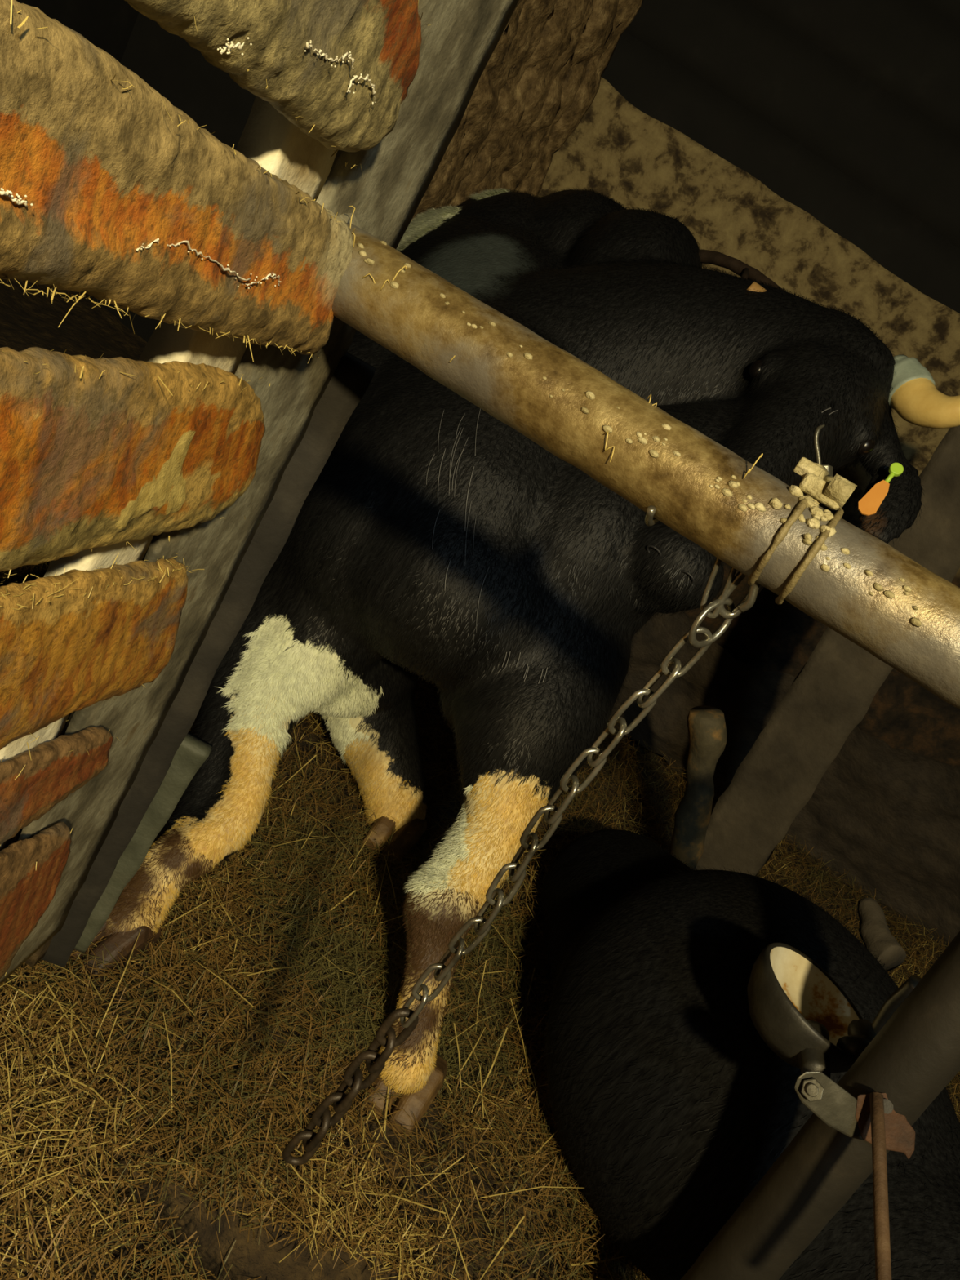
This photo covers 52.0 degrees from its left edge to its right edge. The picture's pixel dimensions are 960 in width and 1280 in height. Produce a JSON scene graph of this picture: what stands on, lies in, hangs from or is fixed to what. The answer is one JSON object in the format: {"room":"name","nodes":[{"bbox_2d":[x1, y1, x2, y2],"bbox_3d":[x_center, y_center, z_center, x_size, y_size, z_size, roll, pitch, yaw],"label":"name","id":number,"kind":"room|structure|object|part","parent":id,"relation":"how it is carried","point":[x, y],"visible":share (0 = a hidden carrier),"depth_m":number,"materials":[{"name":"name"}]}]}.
{"room":"farm building","nodes":[
{"label":"farm building","id":0,"kind":"room"},
{"bbox_2d":[16,0,138,62],"bbox_3d":[-1.577,-1.703,0.741,0.080,3.200,6.000,33,22,0],"label":"wall","id":1,"kind":"structure","parent":0,"point":[108,24],"depth_m":3.31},
{"bbox_2d":[81,12,256,342],"bbox_3d":[-0.857,-2.486,3.337,2.500,4.400,0.080,33,22,0],"label":"wall","id":2,"kind":"structure","parent":0,"point":[179,72],"depth_m":3.50,"materials":[{"name":"black"}]},
{"bbox_2d":[0,278,959,1279],"bbox_3d":[0.131,0.900,1.490,5.600,0.100,5.450,33,22,0],"label":"floor","id":3,"kind":"structure","parent":0,"point":[26,322],"depth_m":1.48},
{"bbox_2d":[0,0,519,984],"bbox_3d":[-0.490,0.297,0.570,0.112,1.861,1.049,33,22,0],"label":"wall","id":4,"kind":"structure","parent":3,"relation":"on","point":[110,193],"depth_m":0.56,"materials":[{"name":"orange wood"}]},
{"bbox_2d":[74,732,213,953],"bbox_3d":[-0.426,0.241,1.168,0.080,0.354,0.027,27,23,-13],"label":"plank","id":5,"kind":"object","parent":4,"relation":"attached to","point":[193,751],"visible":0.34,"depth_m":1.15,"materials":[{"name":"grey wood"}]},
{"bbox_2d":[14,351,375,968],"bbox_3d":[-0.340,0.046,1.008,0.118,0.794,0.031,27,23,-15],"label":"plank","id":6,"kind":"object","parent":4,"relation":"attached to","point":[352,377],"visible":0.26,"depth_m":0.96,"materials":[{"name":"wood"}]},
{"bbox_2d":[331,205,959,709],"bbox_3d":[0.180,-0.069,0.629,0.755,0.109,0.076,37,22,11],"label":"pipe","id":7,"kind":"object","parent":4,"relation":"attached to","point":[901,612],"visible":0.98,"depth_m":0.62,"materials":[{"name":"brown metal"}]},
{"bbox_2d":[282,505,764,1165],"bbox_3d":[-0.017,0.192,0.772,0.094,0.692,0.057,33,22,0],"label":"hanging chain","id":8,"kind":"object","parent":7,"relation":"hanging from","point":[353,1075],"visible":0.96,"depth_m":0.74,"materials":[{"name":"metal"}]},
{"bbox_2d":[747,424,857,604],"bbox_3d":[0.203,-0.078,0.622,0.048,0.104,0.089,35,22,6],"label":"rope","id":9,"kind":"object","parent":7,"relation":"attached to","point":[818,483],"visible":0.98,"depth_m":0.59,"materials":[{"name":"metal"}]},
{"bbox_3d":[0.214,-0.101,0.621,0.030,0.017,0.055,33,22,0],"label":"link plate","id":10,"kind":"part","parent":9,"relation":"part of","materials":[{"name":"metal"}]},
{"bbox_2d":[0,537,959,1279],"bbox_3d":[0.110,0.626,1.907,3.209,0.179,2.482,33,22,0],"label":"bedding","id":11,"kind":"object","parent":3,"relation":"on","point":[111,1136],"visible":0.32,"depth_m":1.41,"materials":[{"name":"brown plant"}]},
{"bbox_2d":[69,186,959,1138],"bbox_3d":[0.081,-0.259,1.982,1.017,1.360,1.876,25,23,-20],"label":"cow","id":12,"kind":"object","parent":11,"relation":"on","point":[435,540],"visible":0.79,"depth_m":1.53},
{"bbox_3d":[0.690,-0.275,1.651,0.008,0.029,0.025,38,22,12],"label":"tag stem","id":13,"kind":"part","parent":12,"relation":"part of","materials":[{"name":"green plastic"}]},
{"bbox_2d":[538,826,959,1279],"bbox_3d":[0.518,0.763,1.405,0.725,0.640,1.622,17,27,-35],"label":"cow","id":14,"kind":"object","parent":11,"relation":"on","point":[669,1104],"visible":0.84,"depth_m":1.31},
{"bbox_2d":[857,897,906,971],"bbox_3d":[0.684,0.506,1.706,0.063,0.065,0.123,21,25,-27],"label":"horn","id":15,"kind":"object","parent":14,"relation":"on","point":[873,930],"visible":0.87,"depth_m":1.68,"materials":[{"name":"beige"}]},
{"bbox_2d":[669,705,726,869],"bbox_3d":[0.483,0.432,2.322,0.308,0.559,0.100,33,22,0],"label":"cow leg","id":16,"kind":"object","parent":3,"relation":"on","point":[706,725],"visible":0.65,"depth_m":2.26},
{"bbox_2d":[604,610,959,947],"bbox_3d":[1.313,0.549,3.327,3.200,0.399,0.620,33,22,0],"label":"wall","id":17,"kind":"structure","parent":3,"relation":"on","point":[889,817],"depth_m":3.38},
{"bbox_2d":[680,931,959,1279],"bbox_3d":[0.328,0.599,1.043,0.188,0.967,0.075,33,22,0],"label":"post","id":18,"kind":"object","parent":3,"relation":"on","point":[915,1055],"visible":0.88,"depth_m":0.98,"materials":[{"name":"grey metal"}]},
{"bbox_2d":[746,942,921,1078],"bbox_3d":[0.390,0.404,1.115,0.155,0.164,0.160,13,30,-41],"label":"bowl","id":19,"kind":"object","parent":18,"relation":"attached to","point":[797,1008],"visible":0.73,"depth_m":1.10,"materials":[{"name":"metal"}]},
{"bbox_3d":[0.362,0.452,1.071,0.041,0.040,0.068,33,22,0],"label":"bracket arm","id":20,"kind":"part","parent":19,"relation":"part of","materials":[{"name":"metal"}]},
{"bbox_3d":[0.416,0.450,1.084,0.044,0.028,0.028,14,29,-39],"label":"valve stem","id":21,"kind":"part","parent":19,"relation":"part of","materials":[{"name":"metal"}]},
{"bbox_2d":[794,1071,915,1159],"bbox_3d":[0.366,0.449,0.943,0.135,0.064,0.030,30,22,-6],"label":"clamp","id":22,"kind":"object","parent":18,"relation":"attached to","point":[833,1104],"visible":0.93,"depth_m":0.94,"materials":[{"name":"metal"}]},
{"bbox_3d":[0.344,0.449,0.945,0.098,0.040,0.020,33,22,0],"label":"clamp plate","id":23,"kind":"part","parent":22,"relation":"part of","materials":[{"name":"metal"}]},
{"bbox_2d":[869,1092,891,1279],"bbox_3d":[0.347,0.506,0.847,0.017,0.093,0.226,30,22,-7],"label":"rod","id":24,"kind":"object","parent":22,"relation":"attached to","point":[881,1209],"visible":1,"depth_m":0.87,"materials":[{"name":"brown metal"}]},
{"bbox_3d":[0.393,0.461,0.945,0.079,0.058,0.029,33,22,0],"label":"rusty plate","id":25,"kind":"part","parent":22,"relation":"part of","materials":[{"name":"brown metal"}]},
{"bbox_2d":[695,425,959,875],"bbox_3d":[0.870,0.056,2.307,0.339,1.366,0.156,39,23,15],"label":"upright post","id":26,"kind":"object","parent":3,"relation":"on","point":[840,680],"visible":0.75,"depth_m":2.32,"materials":[{"name":"wood"}]},
{"bbox_2d":[411,0,643,220],"bbox_3d":[0.150,-1.730,2.868,0.166,3.261,0.676,42,24,22],"label":"wall","id":27,"kind":"structure","parent":0,"point":[544,73],"depth_m":2.92,"materials":[{"name":"brown stone"}]},
{"bbox_2d":[537,76,959,767],"bbox_3d":[1.564,-0.180,3.568,4.372,1.686,0.293,33,22,0],"label":"wall","id":28,"kind":"structure","parent":0,"point":[617,150],"depth_m":3.20,"materials":[{"name":"paint"}]},
{"bbox_2d":[601,0,959,313],"bbox_3d":[1.933,-1.875,3.135,5.800,1.830,0.044,33,22,0],"label":"wall","id":29,"kind":"structure","parent":0,"point":[847,111],"depth_m":3.33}
]}

